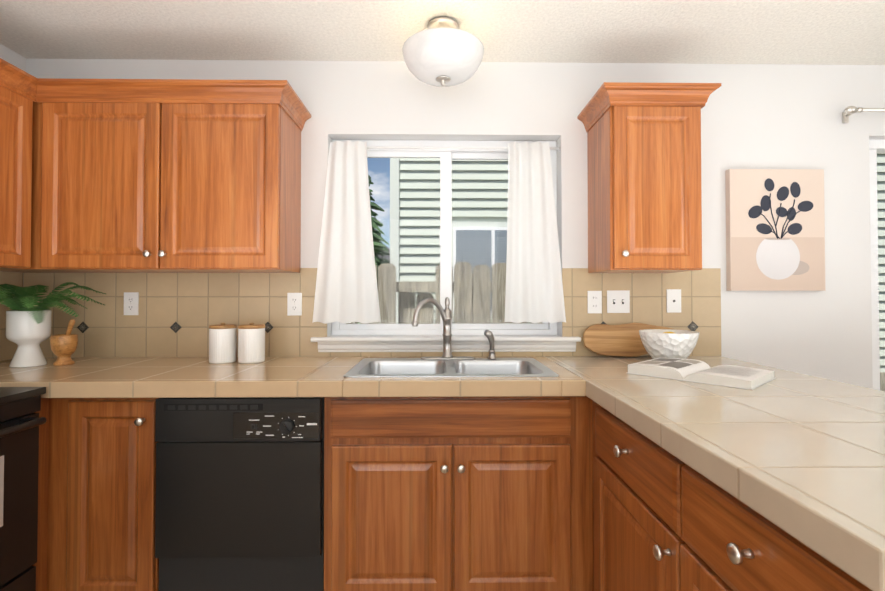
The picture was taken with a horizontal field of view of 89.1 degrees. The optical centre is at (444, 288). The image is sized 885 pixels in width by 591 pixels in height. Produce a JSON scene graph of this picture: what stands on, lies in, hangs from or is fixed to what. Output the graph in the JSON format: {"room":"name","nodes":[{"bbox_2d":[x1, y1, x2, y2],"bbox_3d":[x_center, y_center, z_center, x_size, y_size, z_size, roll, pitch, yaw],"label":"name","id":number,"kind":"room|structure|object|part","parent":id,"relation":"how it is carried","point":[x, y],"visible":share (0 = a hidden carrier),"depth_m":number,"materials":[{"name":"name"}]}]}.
{"room":"kitchen","nodes":[
{"label":"kitchen","id":0,"kind":"room"},
{"bbox_2d":[0,44,25,359],"bbox_3d":[-2.193,0.002,-0.131,0.160,2.440,5.160,0,-1,-1],"label":"wall","id":1,"kind":"structure","parent":0,"point":[8,55],"depth_m":2.23,"materials":[{"name":"paint"}]},
{"bbox_2d":[0,272,22,360],"bbox_3d":[-2.121,0.111,0.773,0.007,0.429,2.970,0,-1,-1],"label":"tile backsplash","id":2,"kind":"structure","parent":1,"relation":"attached to","point":[8,348],"depth_m":2.19,"materials":[{"name":"beige tile"}]},
{"bbox_2d":[0,74,35,272],"bbox_3d":[-1.970,-0.470,1.792,0.338,0.760,0.362,0,-1,-1],"label":"upper cabinet","id":3,"kind":"object","parent":1,"relation":"attached to","point":[17,103],"depth_m":1.90,"materials":[{"name":"brown wood"}]},
{"bbox_3d":[-1.810,-0.464,1.790,0.020,0.740,0.349,0,-1,-1],"label":"hanging cabinet door","id":4,"kind":"part","parent":3,"relation":"part of","materials":[{"name":"brown wood"}]},
{"bbox_2d":[0,0,884,64],"bbox_3d":[1.111,-1.248,-0.144,6.766,0.060,5.320,0,-1,-1],"label":"ceiling","id":5,"kind":"structure","parent":0,"point":[827,32],"depth_m":2.06,"materials":[{"name":"white paint"}]},
{"bbox_2d":[402,17,483,86],"bbox_3d":[-0.008,-1.047,2.017,0.365,0.276,0.365,0,-1,-1],"label":"ceiling light","id":6,"kind":"object","parent":5,"relation":"hanging from","point":[442,52],"visible":1,"depth_m":1.92,"materials":[{"name":"white glass"}]},
{"bbox_2d":[23,59,884,388],"bbox_3d":[1.073,0.040,2.417,6.446,2.440,0.160,0,-1,-1],"label":"wall","id":7,"kind":"structure","parent":0,"point":[771,115],"depth_m":2.35,"materials":[{"name":"paint"}]},
{"bbox_2d":[40,90,303,272],"bbox_3d":[-1.261,-0.464,2.147,1.041,0.760,0.325,0,-1,-1],"label":"upper cabinet","id":8,"kind":"object","parent":7,"relation":"attached to","point":[149,176],"depth_m":1.99,"materials":[{"name":"brown wood"}]},
{"bbox_3d":[-1.522,-0.461,1.991,0.514,0.740,0.020,0,-1,-1],"label":"door","id":9,"kind":"part","parent":8,"relation":"part of","materials":[{"name":"brown wood"}]},
{"bbox_3d":[-1.226,-0.881,0.716,1.118,0.082,3.199,0,-1,-1],"label":"hanging cabinet crown","id":10,"kind":"part","parent":8,"relation":"part of","materials":[{"name":"brown wood"}]},
{"bbox_3d":[-0.999,-0.461,1.998,0.517,0.740,0.020,0,-1,-1],"label":"door","id":11,"kind":"part","parent":8,"relation":"part of","materials":[{"name":"brown wood"}]},
{"bbox_2d":[24,268,720,356],"bbox_3d":[-0.358,0.121,2.306,3.580,0.454,0.014,0,-1,-1],"label":"tile backsplash","id":12,"kind":"structure","parent":7,"relation":"attached to","point":[179,314],"depth_m":2.30,"materials":[{"name":"beige tile"}]},
{"bbox_2d":[124,292,138,314],"bbox_3d":[-1.595,0.076,2.285,0.072,0.116,0.008,0,-1,-1],"label":"electrical outlet","id":13,"kind":"object","parent":12,"relation":"attached to","point":[131,303],"visible":1,"depth_m":2.28,"materials":[{"name":"white plastic"}]},
{"bbox_2d":[287,293,301,315],"bbox_3d":[-0.768,0.078,2.297,0.072,0.116,0.008,0,-1,-1],"label":"electrical outlet","id":14,"kind":"object","parent":12,"relation":"attached to","point":[294,303],"visible":1,"depth_m":2.29,"materials":[{"name":"white plastic"}]},
{"bbox_2d":[587,291,601,312],"bbox_3d":[0.772,0.069,2.319,0.072,0.116,0.008,0,-1,-1],"label":"outlet","id":15,"kind":"object","parent":12,"relation":"attached to","point":[594,301],"visible":1,"depth_m":2.32,"materials":[{"name":"white plastic"}]},
{"bbox_2d":[607,290,629,312],"bbox_3d":[0.895,0.067,2.317,0.116,0.116,0.015,0,-1,-1],"label":"switch plate","id":16,"kind":"object","parent":12,"relation":"attached to","point":[618,301],"visible":1,"depth_m":2.32,"materials":[{"name":"white plastic"}]},
{"bbox_2d":[666,289,680,312],"bbox_3d":[1.184,0.063,2.326,0.074,0.120,0.006,0,-1,-1],"label":"phone jack","id":17,"kind":"object","parent":12,"relation":"attached to","point":[673,297],"visible":1,"depth_m":2.32,"materials":[{"name":"white plastic"}]},
{"bbox_2d":[311,140,580,351],"bbox_3d":[0.005,-0.237,2.373,1.361,1.125,0.205,0,-1,-1],"label":"window","id":18,"kind":"structure","parent":7,"relation":"in","point":[446,156],"depth_m":2.41,"materials":[{"name":"white plastic"}]},
{"bbox_2d":[367,146,559,149],"bbox_3d":[0.000,-0.741,2.363,1.207,0.012,0.011,0,-1,-1],"label":"curtain rod","id":19,"kind":"object","parent":7,"relation":"attached to","point":[403,147],"visible":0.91,"depth_m":2.36,"materials":[{"name":"white metal"}]},
{"bbox_2d":[312,141,380,323],"bbox_3d":[-0.497,-0.297,2.307,0.346,0.945,0.084,0,-1,-1],"label":"curtain","id":20,"kind":"object","parent":19,"relation":"hanging from","point":[346,290],"visible":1,"depth_m":2.28,"materials":[{"name":"white fabric"}]},
{"bbox_2d":[505,142,565,322],"bbox_3d":[0.457,-0.297,2.321,0.310,0.945,0.084,0,-1,-1],"label":"curtain","id":21,"kind":"object","parent":19,"relation":"hanging from","point":[534,289],"visible":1,"depth_m":2.30,"materials":[{"name":"white fabric"}]},
{"bbox_2d":[577,82,720,272],"bbox_3d":[0.953,-0.492,2.154,0.519,0.817,0.376,0,-1,-1],"label":"upper cabinet","id":22,"kind":"object","parent":7,"relation":"attached to","point":[644,178],"visible":1,"depth_m":2.02,"materials":[{"name":"brown wood"}]},
{"bbox_3d":[0.798,-0.156,1.993,0.031,0.031,0.033,0,-1,-1],"label":"knob","id":23,"kind":"part","parent":22,"relation":"part of","materials":[{"name":"silver metal"}]},
{"bbox_3d":[0.953,-0.860,2.159,0.519,0.082,0.376,0,-1,-1],"label":"crown","id":24,"kind":"part","parent":22,"relation":"part of","materials":[{"name":"brown wood"}]},
{"bbox_3d":[0.957,-0.461,2.027,0.396,0.740,0.020,0,-1,-1],"label":"door","id":25,"kind":"part","parent":22,"relation":"part of","materials":[{"name":"brown wood"}]},
{"bbox_2d":[725,169,825,290],"bbox_3d":[1.712,-0.304,2.331,0.492,0.627,0.039,0,-1,-1],"label":"canvas art","id":26,"kind":"object","parent":7,"relation":"attached to","point":[775,229],"visible":1,"depth_m":2.31,"materials":[{"name":"beige"}]},
{"bbox_2d":[842,106,884,122],"bbox_3d":[3.063,-0.899,2.327,2.070,0.055,0.104,0,-1,-1],"label":"curtain rod","id":27,"kind":"object","parent":7,"relation":"attached to","point":[849,111],"visible":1,"depth_m":2.28,"materials":[{"name":"silver metal"}]},
{"bbox_2d":[869,139,884,389],"bbox_3d":[3.113,0.229,2.459,1.763,2.064,0.090,0,-1,-1],"label":"door frame","id":28,"kind":"structure","parent":7,"relation":"attached to","point":[876,146],"depth_m":2.43,"materials":[{"name":"white plastic"}]},
{"bbox_3d":[3.143,0.233,2.458,1.605,1.855,0.021,0,-1,-1],"label":"sliding door glass","id":29,"kind":"part","parent":28,"relation":"part of","materials":[{"name":"clear glass"}]},
{"bbox_3d":[1.111,1.246,-0.181,6.766,0.050,5.320,0,-1,-1],"label":"floor","id":30,"kind":"structure","parent":0,"visible":0},
{"bbox_2d":[0,387,46,590],"bbox_3d":[-1.751,0.692,1.222,0.744,1.100,0.767,0,-1,-1],"label":"stove","id":31,"kind":"object","parent":30,"relation":"on","point":[21,421],"visible":1,"depth_m":1.53,"materials":[{"name":"black metal"}]},
{"bbox_2d":[32,398,158,590],"bbox_3d":[-1.613,0.829,1.956,1.057,0.849,0.658,0,-1,-1],"label":"base cabinet","id":32,"kind":"object","parent":30,"relation":"on","point":[96,493],"visible":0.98,"depth_m":1.68,"materials":[{"name":"brown wood"}]},
{"bbox_2d":[155,397,323,590],"bbox_3d":[-0.773,0.830,1.954,0.616,0.846,0.628,0,-1,-1],"label":"dishwasher","id":33,"kind":"object","parent":30,"relation":"on","point":[239,494],"visible":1,"depth_m":1.67,"materials":[{"name":"black metal"}]},
{"bbox_2d":[324,396,592,590],"bbox_3d":[0.050,0.829,1.982,1.023,0.849,0.653,0,-1,-1],"label":"base cabinet","id":34,"kind":"object","parent":30,"relation":"on","point":[458,493],"visible":1,"depth_m":1.69,"materials":[{"name":"brown wood"}]},
{"bbox_3d":[-0.201,0.875,1.695,0.452,0.566,0.020,0,-1,-1],"label":"door","id":35,"kind":"part","parent":34,"relation":"part of","materials":[{"name":"brown wood"}]},
{"bbox_2d":[0,356,810,397],"bbox_3d":[-0.352,0.374,1.965,3.579,0.060,0.689,0,-1,-1],"label":"countertop","id":36,"kind":"structure","parent":34,"relation":"on","point":[88,377],"depth_m":1.68,"materials":[{"name":"tile"}]},
{"bbox_2d":[0,282,105,367],"bbox_3d":[-1.813,0.155,1.949,0.508,0.376,0.536,0,-1,-1],"label":"potted plant","id":37,"kind":"object","parent":36,"relation":"on","point":[28,327],"visible":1,"depth_m":1.98,"materials":[{"name":"white ceramic"}]},
{"bbox_2d":[50,319,77,365],"bbox_3d":[-1.729,0.241,2.048,0.107,0.207,0.097,0,-1,-1],"label":"mortar","id":38,"kind":"object","parent":36,"relation":"on","point":[63,347],"visible":1,"depth_m":2.02,"materials":[{"name":"brown wood"}]},
{"bbox_2d":[209,323,236,363],"bbox_3d":[-1.046,0.252,2.118,0.120,0.186,0.120,0,-1,-1],"label":"canister","id":39,"kind":"object","parent":36,"relation":"on","point":[222,343],"visible":1,"depth_m":2.07,"materials":[{"name":"white ceramic"}]},
{"bbox_2d":[238,323,264,363],"bbox_3d":[-0.911,0.252,2.119,0.120,0.186,0.120,0,-1,-1],"label":"canister","id":40,"kind":"object","parent":36,"relation":"on","point":[251,343],"visible":1,"depth_m":2.07,"materials":[{"name":"white ceramic"}]},
{"bbox_2d":[412,297,474,359],"bbox_3d":[-0.003,0.191,2.140,0.300,0.302,0.177,0,-1,-1],"label":"faucet","id":41,"kind":"object","parent":36,"relation":"on","point":[446,314],"visible":1,"depth_m":2.18,"materials":[{"name":"silver metal"}]},
{"bbox_2d":[344,358,558,376],"bbox_3d":[0.022,0.436,1.980,0.838,0.192,0.510,0,-1,-1],"label":"sink","id":42,"kind":"object","parent":36,"relation":"in","point":[420,367],"visible":0.44,"depth_m":2.13,"materials":[{"name":"silver metal"}]},
{"bbox_2d":[484,330,495,358],"bbox_3d":[0.220,0.271,2.192,0.062,0.143,0.062,0,-1,-1],"label":"sprayer","id":43,"kind":"object","parent":42,"relation":"attached to","point":[488,334],"visible":1,"depth_m":2.19,"materials":[{"name":"silver metal"}]},
{"bbox_2d":[583,323,674,356],"bbox_3d":[0.968,0.260,2.289,0.525,0.172,0.060,0,-1,-1],"label":"cutting board","id":44,"kind":"object","parent":36,"relation":"on","point":[623,340],"visible":0.65,"depth_m":2.28,"materials":[{"name":"brown wood"}]},
{"bbox_2d":[639,329,698,358],"bbox_3d":[1.035,0.271,2.083,0.252,0.148,0.252,0,-1,-1],"label":"fruit bowl","id":45,"kind":"object","parent":36,"relation":"on","point":[665,343],"visible":0.77,"depth_m":2.00,"materials":[{"name":"white ceramic"}]},
{"bbox_3d":[0.023,0.491,1.704,0.906,0.142,0.020,0,-1,-1],"label":"drawer","id":46,"kind":"part","parent":34,"relation":"part of","materials":[{"name":"brown wood"}]},
{"bbox_3d":[0.255,0.875,1.702,0.443,0.566,0.020,0,-1,-1],"label":"door","id":47,"kind":"part","parent":34,"relation":"part of","materials":[{"name":"brown wood"}]},
{"bbox_2d":[548,356,579,371],"bbox_3d":[0.508,0.374,1.978,0.020,0.060,0.450,0,-1,-1],"label":"countertop","id":48,"kind":"structure","parent":34,"relation":"on","point":[555,359],"depth_m":2.06,"materials":[{"name":"tile"}]},
{"bbox_2d":[592,400,667,590],"bbox_3d":[0.981,0.820,1.360,0.860,0.848,0.575,0,-1,-1],"label":"base cabinet","id":49,"kind":"object","parent":30,"relation":"on","point":[664,520],"depth_m":1.36,"materials":[{"name":"brown wood"}]},
{"bbox_3d":[0.542,0.512,1.362,0.058,0.175,0.570,0,-1,-1],"label":"drawer","id":50,"kind":"part","parent":49,"relation":"part of","materials":[{"name":"brown wood"}]},
{"bbox_3d":[0.542,0.881,1.356,0.058,0.543,0.570,0,-1,-1],"label":"door","id":51,"kind":"part","parent":49,"relation":"part of","materials":[{"name":"brown wood"}]},
{"bbox_2d":[668,452,871,590],"bbox_3d":[0.989,0.812,0.824,0.860,0.848,0.499,0,-1,-1],"label":"base cabinet","id":52,"kind":"object","parent":30,"relation":"on","point":[717,542],"depth_m":0.89,"materials":[{"name":"brown wood"}]},
{"bbox_3d":[0.550,0.873,0.816,0.058,0.543,0.490,0,-1,-1],"label":"door","id":53,"kind":"part","parent":52,"relation":"part of","materials":[{"name":"brown wood"}]},
{"bbox_2d":[580,376,884,590],"bbox_3d":[0.981,0.361,1.101,0.939,0.060,1.080,0,-1,-1],"label":"countertop","id":54,"kind":"structure","parent":52,"relation":"on","point":[800,457],"depth_m":0.96,"materials":[{"name":"tile"}]},
{"bbox_2d":[626,358,775,389],"bbox_3d":[0.991,0.319,1.756,0.308,0.042,0.432,1,-1,-42],"label":"open book","id":55,"kind":"object","parent":54,"relation":"on","point":[699,371],"visible":1,"depth_m":1.69,"materials":[{"name":"white paper"}]},
{"bbox_3d":[0.550,0.504,0.822,0.058,0.175,0.490,0,-1,-1],"label":"drawer","id":56,"kind":"part","parent":52,"relation":"part of","materials":[{"name":"brown wood"}]},
{"label":"outside","id":57,"kind":"structure","parent":0,"visible":0},
{"bbox_3d":[2.394,1.865,9.415,23.000,0.100,13.830,0,-1,-1],"label":"ground","id":58,"kind":"structure","parent":57,"visible":0},
{"bbox_2d":[358,175,389,323],"bbox_3d":[-2.197,-0.690,11.237,2.592,5.065,2.633,0,-1,-1],"label":"tree","id":59,"kind":"object","parent":58,"relation":"on","point":[379,249],"depth_m":11.20,"materials":[{"name":"green plant"}]},
{"bbox_2d":[378,247,389,259],"bbox_3d":[-3.121,-0.092,17.281,4.000,4.050,4.400,0,-1,-1],"label":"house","id":60,"kind":"structure","parent":58,"relation":"on","point":[385,256],"depth_m":15.11,"materials":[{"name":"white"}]},
{"bbox_2d":[346,262,884,390],"bbox_3d":[1.467,0.771,4.410,13.000,1.938,1.763,0,-1,-1],"label":"fence","id":61,"kind":"object","parent":58,"relation":"on","point":[460,283],"depth_m":3.53,"materials":[{"name":"grey wood"}]},
{"bbox_2d":[390,154,884,371],"bbox_3d":[6.104,-1.687,7.619,13.633,6.950,4.036,0,-1,-1],"label":"house","id":62,"kind":"structure","parent":58,"relation":"on","point":[472,197],"depth_m":5.54,"materials":[{"name":"white"}]}
]}

